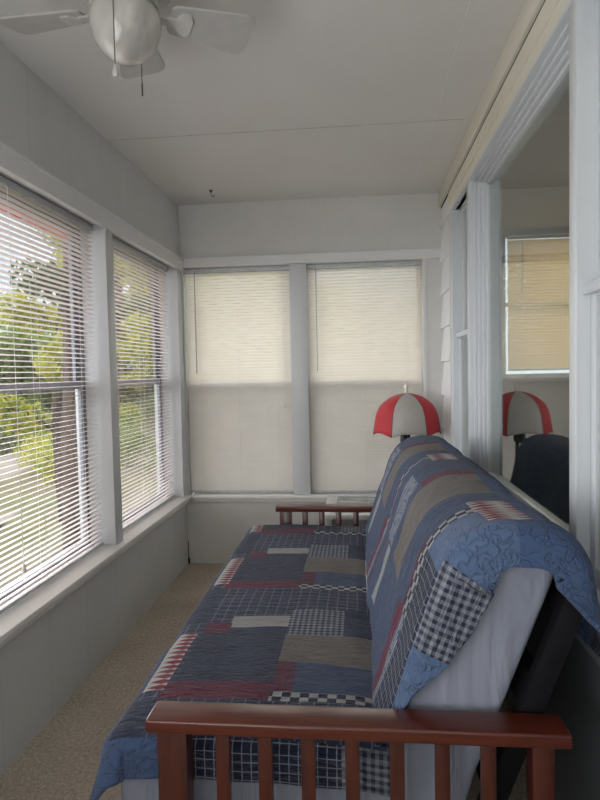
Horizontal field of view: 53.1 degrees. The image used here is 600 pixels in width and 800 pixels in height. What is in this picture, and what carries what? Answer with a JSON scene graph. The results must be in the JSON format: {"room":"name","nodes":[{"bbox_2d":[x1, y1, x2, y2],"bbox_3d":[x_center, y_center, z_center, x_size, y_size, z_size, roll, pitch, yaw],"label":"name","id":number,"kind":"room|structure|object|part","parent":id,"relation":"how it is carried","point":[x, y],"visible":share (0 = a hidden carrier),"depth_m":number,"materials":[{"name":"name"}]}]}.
{"room":"sunroom","nodes":[
{"label":"sunroom","id":0,"kind":"room"},
{"bbox_2d":[0,42,187,775],"bbox_3d":[-1.174,0.043,1.373,0.194,2.478,5.900,-1,3,6],"label":"wall","id":1,"kind":"structure","parent":0,"point":[44,665],"depth_m":2.56,"materials":[{"name":"grey paint"}]},
{"bbox_2d":[0,202,67,239],"bbox_3d":[-1.431,-1.070,3.106,0.584,0.366,2.200,-1,3,6],"label":"awning","id":2,"kind":"object","parent":1,"relation":"attached to","point":[0,202],"visible":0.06,"depth_m":3.73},
{"bbox_2d":[0,186,90,604],"bbox_3d":[-1.144,-0.026,2.177,0.050,1.560,1.510,-1,3,6],"label":"window","id":3,"kind":"structure","parent":1,"relation":"in","point":[43,386],"depth_m":2.89,"materials":[{"name":"wood"}]},
{"bbox_2d":[0,175,102,614],"bbox_3d":[-1.053,-0.028,2.168,0.044,1.548,1.490,-1,3,6],"label":"blind","id":4,"kind":"object","parent":3,"relation":"attached to","point":[24,195],"visible":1,"depth_m":2.43,"materials":[{"name":"plastic"}]},
{"bbox_3d":[-1.038,-0.071,2.194,0.017,1.425,0.017,0,3,28],"label":"pull cord","id":5,"kind":"part","parent":4,"relation":"part of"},
{"bbox_3d":[-1.046,0.738,2.204,0.022,0.014,1.484,-1,3,6],"label":"rail","id":6,"kind":"part","parent":4,"relation":"part of","materials":[{"name":"plastic"}]},
{"bbox_3d":[-1.062,-0.018,2.169,0.026,1.528,1.253,-1,3,6],"label":"ladder cord","id":7,"kind":"part","parent":4,"relation":"part of","materials":[{"name":"white"}]},
{"bbox_2d":[0,141,183,270],"bbox_3d":[-1.084,-0.784,1.240,0.038,0.078,5.730,-1,3,6],"label":"trim","id":8,"kind":"structure","parent":1,"relation":"attached to","point":[14,164],"depth_m":2.54,"materials":[{"name":"white paint"}]},
{"bbox_2d":[0,495,191,647],"bbox_3d":[-1.143,0.819,1.322,0.240,0.050,5.730,-1,3,6],"label":"trim","id":9,"kind":"structure","parent":1,"relation":"attached to","point":[17,618],"depth_m":2.52,"materials":[{"name":"paint"}]},
{"bbox_2d":[75,225,122,544],"bbox_3d":[-1.006,-0.064,2.966,0.182,1.562,0.090,-1,3,6],"label":"trim","id":10,"kind":"structure","parent":1,"relation":"attached to","point":[105,382],"depth_m":2.93,"materials":[{"name":"paint"}]},
{"bbox_2d":[113,244,164,522],"bbox_3d":[-1.011,-0.091,3.542,0.050,1.560,1.055,-1,3,6],"label":"window","id":11,"kind":"structure","parent":1,"relation":"in","point":[121,382],"depth_m":4.03,"materials":[{"name":"metal"}]},
{"bbox_2d":[112,236,174,530],"bbox_3d":[-0.929,-0.093,3.533,0.026,1.548,1.041,-1,3,6],"label":"blind","id":12,"kind":"object","parent":11,"relation":"attached to","point":[126,249],"visible":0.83,"depth_m":3.52,"materials":[{"name":"plastic"}]},
{"bbox_3d":[-0.914,0.673,3.567,0.022,0.014,1.035,-1,3,6],"label":"rail","id":13,"kind":"part","parent":12,"relation":"part of","materials":[{"name":"plastic"}]},
{"bbox_2d":[0,0,568,228],"bbox_3d":[1.184,-1.319,1.633,5.120,0.120,7.200,-1,3,6],"label":"ceiling","id":14,"kind":"structure","parent":0,"point":[313,64],"depth_m":2.54,"materials":[{"name":"paint"}]},
{"bbox_2d":[0,0,254,95],"bbox_3d":[-0.479,-1.021,1.613,0.683,0.403,0.694,-1,3,6],"label":"ceiling fan","id":15,"kind":"object","parent":14,"relation":"hanging from","point":[127,32],"visible":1,"depth_m":1.62,"materials":[{"name":"white plastic"}]},
{"bbox_3d":[-0.697,-1.043,1.661,0.240,0.041,0.139,-1,3,6],"label":"fan blade","id":16,"kind":"part","parent":15,"relation":"part of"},
{"bbox_3d":[-0.468,-0.945,1.521,0.005,0.198,0.026,-1,3,2],"label":"pull chain","id":17,"kind":"part","parent":15,"relation":"part of","materials":[{"name":"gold metal"}]},
{"bbox_3d":[-0.466,-0.976,1.608,0.189,0.142,0.189,-1,3,6],"label":"lamp shade","id":18,"kind":"part","parent":15,"relation":"part of","materials":[{"name":"white glass"}]},
{"bbox_3d":[-0.454,-0.961,1.701,0.005,0.183,0.029,-1,3,7],"label":"pull chain","id":19,"kind":"part","parent":15,"relation":"part of","materials":[{"name":"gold metal"}]},
{"bbox_3d":[-0.494,-1.055,1.838,0.140,0.041,0.234,-1,3,-6],"label":"fan blade","id":20,"kind":"part","parent":15,"relation":"part of","materials":[{"name":"white wood"}]},
{"bbox_3d":[-0.254,-1.054,1.702,0.234,0.041,0.140,-2,3,-24],"label":"fan blade","id":21,"kind":"part","parent":15,"relation":"part of","materials":[{"name":"white wood"}]},
{"bbox_2d":[108,119,460,140],"bbox_3d":[-0.095,-1.287,2.862,1.706,0.002,0.004,-1,3,6],"label":"trim","id":22,"kind":"structure","parent":14,"relation":"attached to","point":[450,119],"depth_m":2.86,"materials":[{"name":"white wood"}]},
{"bbox_2d":[412,0,470,192],"bbox_3d":[0.538,-1.258,1.929,0.004,0.002,4.058,-1,3,6],"label":"trim","id":23,"kind":"structure","parent":14,"relation":"attached to","point":[469,0],"depth_m":2.39,"materials":[{"name":"white wood"}]},
{"bbox_2d":[0,524,568,799],"bbox_3d":[1.247,1.276,1.750,5.100,0.120,7.200,-1,3,6],"label":"floor","id":24,"kind":"structure","parent":0,"point":[62,761],"depth_m":2.36,"materials":[{"name":"beige carpet"}]},
{"bbox_2d":[325,494,375,526],"bbox_3d":[0.439,0.892,3.714,0.550,0.502,0.585,-1,3,6],"label":"side table","id":25,"kind":"object","parent":24,"relation":"on","point":[330,517],"visible":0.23,"depth_m":3.74,"materials":[{"name":"white wood"}]},
{"bbox_3d":[0.170,0.921,3.482,0.040,0.475,0.040,-1,3,6],"label":"leg","id":26,"kind":"part","parent":25,"relation":"part of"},
{"bbox_2d":[373,384,440,441],"bbox_3d":[0.674,0.266,3.779,0.427,0.730,0.403,-1,3,6],"label":"table lamp","id":27,"kind":"object","parent":25,"relation":"on","point":[406,414],"visible":0.88,"depth_m":3.63,"materials":[{"name":"red fabric"}]},
{"bbox_2d":[400,435,407,441],"bbox_3d":[0.651,0.238,3.750,0.048,0.075,0.048,-1,3,6],"label":"bulb socket","id":28,"kind":"object","parent":27,"relation":"attached to","point":[403,437],"depth_m":3.73,"materials":[{"name":"black plastic"}]},
{"bbox_2d":[145,504,582,799],"bbox_3d":[0.237,0.784,2.244,0.949,0.860,2.070,-1,3,6],"label":"futon","id":29,"kind":"object","parent":24,"relation":"on","point":[504,739],"visible":0.38,"depth_m":1.25,"materials":[{"name":"red wood"}]},
{"bbox_3d":[-0.263,0.981,1.302,0.065,0.572,0.050,-1,3,6],"label":"arm post","id":30,"kind":"part","parent":29,"relation":"part of","materials":[{"name":"red wood"}]},
{"bbox_3d":[-0.071,0.887,3.280,0.065,0.572,0.050,-1,3,6],"label":"arm post","id":31,"kind":"part","parent":29,"relation":"part of","materials":[{"name":"red wood"}]},
{"bbox_2d":[121,568,552,799],"bbox_3d":[0.155,0.589,2.251,0.980,0.651,1.870,-1,3,6],"label":"mattress","id":32,"kind":"object","parent":29,"relation":"on","point":[479,677],"visible":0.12,"depth_m":1.29,"materials":[{"name":"white fabric"}]},
{"bbox_2d":[89,524,389,799],"bbox_3d":[-0.053,0.792,2.280,0.699,0.183,1.950,-1,3,6],"label":"patchwork quilt","id":33,"kind":"object","parent":32,"relation":"on","point":[286,619],"visible":0.88,"depth_m":1.72,"materials":[{"name":"blue fabric"}]},
{"bbox_2d":[365,435,599,746],"bbox_3d":[0.500,0.509,2.188,0.551,0.596,1.913,-1,3,6],"label":"patchwork quilt","id":34,"kind":"object","parent":32,"relation":"on","point":[441,531],"visible":0.94,"depth_m":1.39,"materials":[{"name":"blue fabric"}]},
{"bbox_3d":[0.513,0.779,2.215,0.053,0.060,1.810,-1,3,6],"label":"rail","id":35,"kind":"part","parent":29,"relation":"part of","materials":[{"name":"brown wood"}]},
{"bbox_3d":[0.585,0.578,2.199,0.053,0.060,1.810,-1,3,6],"label":"rail","id":36,"kind":"part","parent":29,"relation":"part of","materials":[{"name":"black metal"}]},
{"bbox_3d":[0.486,0.672,1.285,0.264,0.560,0.035,-1,3,6],"label":"post","id":37,"kind":"part","parent":29,"relation":"part of","materials":[{"name":"black metal"}]},
{"bbox_3d":[0.492,0.969,1.227,0.043,0.572,0.050,-1,3,6],"label":"arm post","id":38,"kind":"part","parent":29,"relation":"part of","materials":[{"name":"red wood"}]},
{"bbox_3d":[0.658,0.377,2.182,0.053,0.060,1.810,-1,3,6],"label":"rail","id":39,"kind":"part","parent":29,"relation":"part of","materials":[{"name":"black metal"}]},
{"bbox_2d":[178,193,443,563],"bbox_3d":[0.102,-0.110,4.138,2.200,2.478,0.142,-1,3,6],"label":"wall","id":40,"kind":"structure","parent":0,"point":[404,221],"depth_m":4.04,"materials":[{"name":"paint"}]},
{"bbox_2d":[154,266,187,496],"bbox_3d":[-0.894,-0.118,4.110,0.182,1.562,0.101,-1,3,6],"label":"trim","id":41,"kind":"structure","parent":40,"relation":"attached to","point":[175,391],"depth_m":4.07,"materials":[{"name":"paint"}]},
{"bbox_2d":[186,270,293,487],"bbox_3d":[-0.414,-0.133,4.210,0.736,1.560,0.053,-1,3,6],"label":"window","id":42,"kind":"structure","parent":40,"relation":"in","point":[271,270],"depth_m":4.17,"materials":[{"name":"white paint"}]},
{"bbox_2d":[184,265,293,492],"bbox_3d":[-0.421,-0.131,4.138,0.730,1.553,0.044,-1,3,6],"label":"blind","id":43,"kind":"object","parent":42,"relation":"attached to","point":[240,415],"visible":0.99,"depth_m":4.15,"materials":[{"name":"plastic"}]},
{"bbox_3d":[-0.404,0.638,4.181,0.724,0.014,0.022,-1,3,6],"label":"rail","id":44,"kind":"part","parent":43,"relation":"part of","materials":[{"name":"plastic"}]},
{"bbox_3d":[-0.110,-0.418,4.081,0.017,0.947,0.017,0,3,28],"label":"pull cord","id":45,"kind":"part","parent":43,"relation":"part of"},
{"bbox_3d":[-0.414,-0.133,4.209,0.712,1.536,0.040,-1,3,6],"label":"sash","id":46,"kind":"part","parent":42,"relation":"part of","materials":[{"name":"metal"}]},
{"bbox_2d":[192,492,375,501],"bbox_3d":[0.116,0.665,4.145,1.720,0.048,0.178,-1,3,6],"label":"trim","id":47,"kind":"structure","parent":40,"relation":"attached to","point":[198,497],"depth_m":4.11,"materials":[{"name":"paint"}]},
{"bbox_2d":[289,264,311,493],"bbox_3d":[0.007,-0.138,4.135,0.115,1.562,0.144,-1,3,6],"label":"trim","id":48,"kind":"structure","parent":40,"relation":"attached to","point":[298,287],"depth_m":4.06,"materials":[{"name":"paint"}]},
{"bbox_2d":[183,248,441,267],"bbox_3d":[0.068,-0.949,4.015,1.738,0.062,0.030,-1,3,6],"label":"trim","id":49,"kind":"structure","parent":40,"relation":"attached to","point":[427,253],"depth_m":4.00,"materials":[{"name":"white paint"}]},
{"bbox_2d":[307,265,422,486],"bbox_3d":[0.450,-0.147,4.125,0.769,1.560,0.053,-1,3,6],"label":"window","id":50,"kind":"structure","parent":40,"relation":"in","point":[404,265],"depth_m":4.11,"materials":[{"name":"white paint"}]},
{"bbox_3d":[0.450,-0.147,4.125,0.745,1.536,0.040,-1,3,6],"label":"sash","id":51,"kind":"part","parent":50,"relation":"part of","materials":[{"name":"metal"}]},
{"bbox_2d":[307,260,421,492],"bbox_3d":[0.443,-0.145,4.054,0.763,1.553,0.043,-1,3,6],"label":"blind","id":52,"kind":"object","parent":50,"relation":"attached to","point":[348,387],"visible":0.87,"depth_m":4.06,"materials":[{"name":"plastic"}]},
{"bbox_3d":[0.459,0.624,4.097,0.757,0.014,0.022,-1,3,6],"label":"rail","id":53,"kind":"part","parent":52,"relation":"part of","materials":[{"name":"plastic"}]},
{"bbox_3d":[0.444,-0.135,4.062,0.566,1.533,0.026,-1,3,6],"label":"ladder cord","id":54,"kind":"part","parent":52,"relation":"part of","materials":[{"name":"white fabric"}]},
{"bbox_2d":[422,259,426,398],"bbox_3d":[0.833,-0.149,3.991,0.020,1.564,0.010,-1,3,6],"label":"trim","id":55,"kind":"structure","parent":40,"relation":"attached to","point":[423,260],"depth_m":3.97,"materials":[{"name":"white paint"}]},
{"bbox_2d":[440,82,599,799],"bbox_3d":[0.750,0.013,1.164,0.175,2.478,5.858,-1,3,6],"label":"wall","id":56,"kind":"structure","parent":0,"point":[575,696],"depth_m":1.63,"materials":[{"name":"grey"}]},
{"bbox_2d":[456,194,467,455],"bbox_3d":[0.929,-0.332,3.281,0.100,1.546,0.465,-1,3,6],"label":"window","id":57,"kind":"structure","parent":56,"relation":"in","point":[462,335],"depth_m":3.48,"materials":[{"name":"paint"}]},
{"bbox_2d":[438,0,545,208],"bbox_3d":[0.658,-1.175,1.066,0.060,0.093,5.758,-1,3,6],"label":"trim","id":58,"kind":"structure","parent":56,"relation":"attached to","point":[530,9],"depth_m":2.31,"materials":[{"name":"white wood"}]},
{"bbox_2d":[447,0,569,210],"bbox_3d":[0.647,-1.049,0.903,0.054,0.117,5.420,-1,3,6],"label":"trim","id":59,"kind":"structure","parent":56,"relation":"attached to","point":[551,11],"depth_m":2.09,"materials":[{"name":"white wood"}]},
{"bbox_2d":[472,21,568,531],"bbox_3d":[0.830,-0.294,2.284,0.104,1.505,1.422,-1,3,6],"label":"window","id":60,"kind":"structure","parent":56,"relation":"in","point":[552,77],"depth_m":2.88,"materials":[{"name":"paint"}]},
{"bbox_2d":[449,0,599,558],"bbox_3d":[0.825,-0.218,2.042,0.150,1.656,3.140,-1,3,6],"label":"trim","id":61,"kind":"structure","parent":56,"relation":"attached to","point":[582,16],"depth_m":1.55,"materials":[{"name":"paint"}]},
{"bbox_2d":[547,602,599,665],"bbox_3d":[0.790,0.550,2.077,0.051,0.080,3.190,-1,3,6],"label":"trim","id":62,"kind":"structure","parent":56,"relation":"attached to","point":[594,656],"depth_m":1.47,"materials":[{"name":"black"}]},
{"bbox_2d":[583,7,599,607],"bbox_3d":[0.715,-0.227,1.076,0.100,1.546,0.900,-1,3,6],"label":"window","id":63,"kind":"structure","parent":56,"relation":"in","point":[592,287],"depth_m":1.51,"materials":[{"name":"paint"}]},
{"bbox_2d":[499,226,568,523],"bbox_3d":[2.320,-0.037,1.533,2.880,2.478,7.100,-1,3,6],"label":"wall","id":64,"kind":"structure","parent":0,"point":[534,408],"depth_m":5.05,"materials":[{"name":"paint"}]},
{"bbox_2d":[503,232,568,373],"bbox_3d":[2.180,-0.804,5.008,0.952,1.160,0.085,-1,3,6],"label":"window","id":65,"kind":"structure","parent":64,"relation":"in","point":[504,303],"depth_m":5.00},
{"bbox_2d":[506,234,568,370],"bbox_3d":[2.170,-0.805,4.943,0.900,1.112,0.043,-1,3,6],"label":"blind","id":66,"kind":"object","parent":65,"relation":"attached to","point":[538,313],"visible":0.73,"depth_m":4.97,"materials":[{"name":"plastic"}]},
{"bbox_3d":[2.182,-0.257,4.976,0.894,0.014,0.022,-1,3,6],"label":"rail","id":67,"kind":"part","parent":66,"relation":"part of","materials":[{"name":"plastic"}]},
{"bbox_3d":[2.171,-0.795,4.951,0.667,1.092,0.026,-1,3,6],"label":"ladder cord","id":68,"kind":"part","parent":66,"relation":"part of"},
{"label":"outside","id":69,"kind":"structure","parent":0,"visible":0},
{"bbox_2d":[0,430,125,524],"bbox_3d":[-6.536,1.651,13.790,2.909,0.181,25.483,-2,3,-9],"label":"path","id":70,"kind":"structure","parent":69,"point":[7,457],"depth_m":14.55,"materials":[{"name":"grey concrete"}]},
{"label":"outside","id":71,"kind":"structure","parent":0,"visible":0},
{"bbox_2d":[0,357,325,588],"bbox_3d":[-20.858,-0.141,29.179,44.000,4.574,70.000,-1,3,6],"label":"ground","id":72,"kind":"structure","parent":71,"point":[4,482],"depth_m":10.07,"materials":[{"name":"green plant"}]},
{"bbox_2d":[0,419,25,454],"bbox_3d":[-8.958,1.156,18.058,1.367,1.512,1.103,-1,3,0],"label":"shrub","id":73,"kind":"object","parent":72,"relation":"on","point":[2,440],"visible":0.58,"depth_m":17.94,"materials":[{"name":"green plant"}]},
{"bbox_2d":[12,429,52,469],"bbox_3d":[-6.097,1.312,14.027,1.132,1.314,1.263,-1,3,0],"label":"shrub","id":74,"kind":"object","parent":72,"relation":"on","point":[41,438],"visible":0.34,"depth_m":13.83,"materials":[{"name":"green plant"}]},
{"bbox_2d":[17,392,48,423],"bbox_3d":[-11.668,0.553,25.938,1.592,1.862,1.504,-2,3,-23],"label":"shrub","id":75,"kind":"object","parent":72,"relation":"on","point":[23,398],"visible":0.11,"depth_m":26.11,"materials":[{"name":"green plant"}]},
{"bbox_2d":[21,408,51,441],"bbox_3d":[-9.552,1.042,21.833,1.266,1.481,1.197,-2,3,-21],"label":"shrub","id":76,"kind":"object","parent":72,"relation":"on","point":[37,429],"visible":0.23,"depth_m":21.88,"materials":[{"name":"green plant"}]},
{"bbox_2d":[8,242,80,550],"bbox_3d":[-2.786,-1.687,7.553,1.697,7.445,1.370,-3,3,-30],"label":"tree","id":77,"kind":"object","parent":72,"relation":"on","point":[68,376],"visible":0.1,"depth_m":7.12,"materials":[{"name":"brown plant"}]},
{"bbox_3d":[-2.814,-3.044,7.491,1.697,3.849,1.370,-3,3,-30],"label":"crown","id":78,"kind":"part","parent":77,"relation":"part of","materials":[{"name":"green plant"}]},
{"bbox_2d":[0,250,129,523],"bbox_3d":[-3.394,-1.411,8.793,2.264,6.813,2.086,0,3,17],"label":"tree","id":79,"kind":"object","parent":72,"relation":"on","point":[3,404],"visible":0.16,"depth_m":8.48,"materials":[{"name":"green plant"}]},
{"bbox_2d":[33,435,122,482],"bbox_3d":[-3.987,1.254,10.683,1.517,1.578,1.360,-1,3,-4],"label":"shrub","id":80,"kind":"object","parent":72,"relation":"on","point":[45,453],"visible":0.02,"depth_m":10.71,"materials":[{"name":"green plant"}]},
{"bbox_2d":[32,235,129,367],"bbox_3d":[-6.711,-3.085,19.374,2.847,9.325,2.951,0,3,30],"label":"tree","id":81,"kind":"object","parent":72,"relation":"on","point":[34,359],"visible":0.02,"depth_m":18.93,"materials":[{"name":"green plant"}]},
{"bbox_2d":[30,237,150,433],"bbox_3d":[-5.123,-4.054,15.658,3.145,11.541,2.894,0,3,26],"label":"tree","id":82,"kind":"object","parent":72,"relation":"on","point":[119,310],"visible":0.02,"depth_m":15.67,"materials":[{"name":"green plant"}]},
{"bbox_3d":[-5.142,-4.960,15.616,3.145,8.573,2.894,0,3,26],"label":"crown","id":83,"kind":"part","parent":82,"relation":"part of","materials":[{"name":"green plant"}]},
{"bbox_2d":[119,402,143,430],"bbox_3d":[-6.217,0.852,21.340,1.408,1.634,1.571,-3,3,-29],"label":"shrub","id":84,"kind":"object","parent":72,"relation":"on","point":[127,404],"visible":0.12,"depth_m":21.26,"materials":[{"name":"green plant"}]},
{"bbox_2d":[119,415,149,467],"bbox_3d":[-4.049,1.080,13.879,1.351,1.673,1.430,-1,3,-1],"label":"shrub","id":85,"kind":"object","parent":72,"relation":"on","point":[121,429],"visible":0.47,"depth_m":13.62,"materials":[{"name":"green plant"}]},
{"bbox_2d":[120,269,152,414],"bbox_3d":[-6.865,-2.922,26.989,2.630,8.311,2.537,0,3,17],"label":"tree","id":86,"kind":"object","parent":72,"relation":"on","point":[136,373],"visible":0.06,"depth_m":27.00,"materials":[{"name":"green plant"}]},
{"bbox_2d":[120,403,154,448],"bbox_3d":[-4.910,0.930,17.420,1.401,1.734,1.482,-1,3,5],"label":"shrub","id":87,"kind":"object","parent":72,"relation":"on","point":[132,410],"visible":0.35,"depth_m":17.30,"materials":[{"name":"green plant"}]},
{"bbox_2d":[139,392,154,422],"bbox_3d":[-6.243,0.388,25.348,1.445,1.788,1.529,-1,3,-1],"label":"shrub","id":88,"kind":"object","parent":72,"relation":"on","point":[152,397],"visible":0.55,"depth_m":25.37,"materials":[{"name":"green plant"}]},
{"bbox_2d":[142,436,156,495],"bbox_3d":[-1.906,1.115,10.365,1.484,1.736,1.402,-1,3,2],"label":"shrub","id":89,"kind":"object","parent":72,"relation":"on","point":[153,436],"visible":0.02,"depth_m":10.05,"materials":[{"name":"green plant"}]},
{"bbox_2d":[128,290,201,374],"bbox_3d":[-5.289,-4.222,23.339,2.804,11.182,3.047,-2,3,-19],"label":"tree","id":90,"kind":"object","parent":72,"relation":"on","point":[149,371],"visible":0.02,"depth_m":22.86,"materials":[{"name":"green plant"}]},
{"bbox_2d":[114,263,219,366],"bbox_3d":[-2.610,-2.517,12.159,2.746,8.678,2.649,-1,3,7],"label":"tree","id":91,"kind":"object","parent":72,"relation":"on","point":[132,317],"visible":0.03,"depth_m":11.48,"materials":[{"name":"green plant"}]},
{"bbox_2d":[116,276,225,377],"bbox_3d":[-2.931,-3.140,15.133,2.951,9.666,3.059,-1,3,0],"label":"tree","id":92,"kind":"object","parent":72,"relation":"on","point":[145,371],"visible":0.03,"depth_m":14.20,"materials":[{"name":"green plant"}]},
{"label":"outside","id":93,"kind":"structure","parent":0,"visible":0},
{"bbox_3d":[5.867,0.989,21.857,10.620,0.130,35.500,-1,3,6],"label":"ground","id":94,"kind":"structure","parent":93,"visible":0},
{"bbox_2d":[0,274,364,411],"bbox_3d":[-10.138,-3.308,21.854,26.847,11.908,28.589,-1,3,6],"label":"woodland","id":95,"kind":"object","parent":94,"relation":"on","point":[48,395],"visible":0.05,"depth_m":31.85,"materials":[{"name":"green plant"}]}
]}

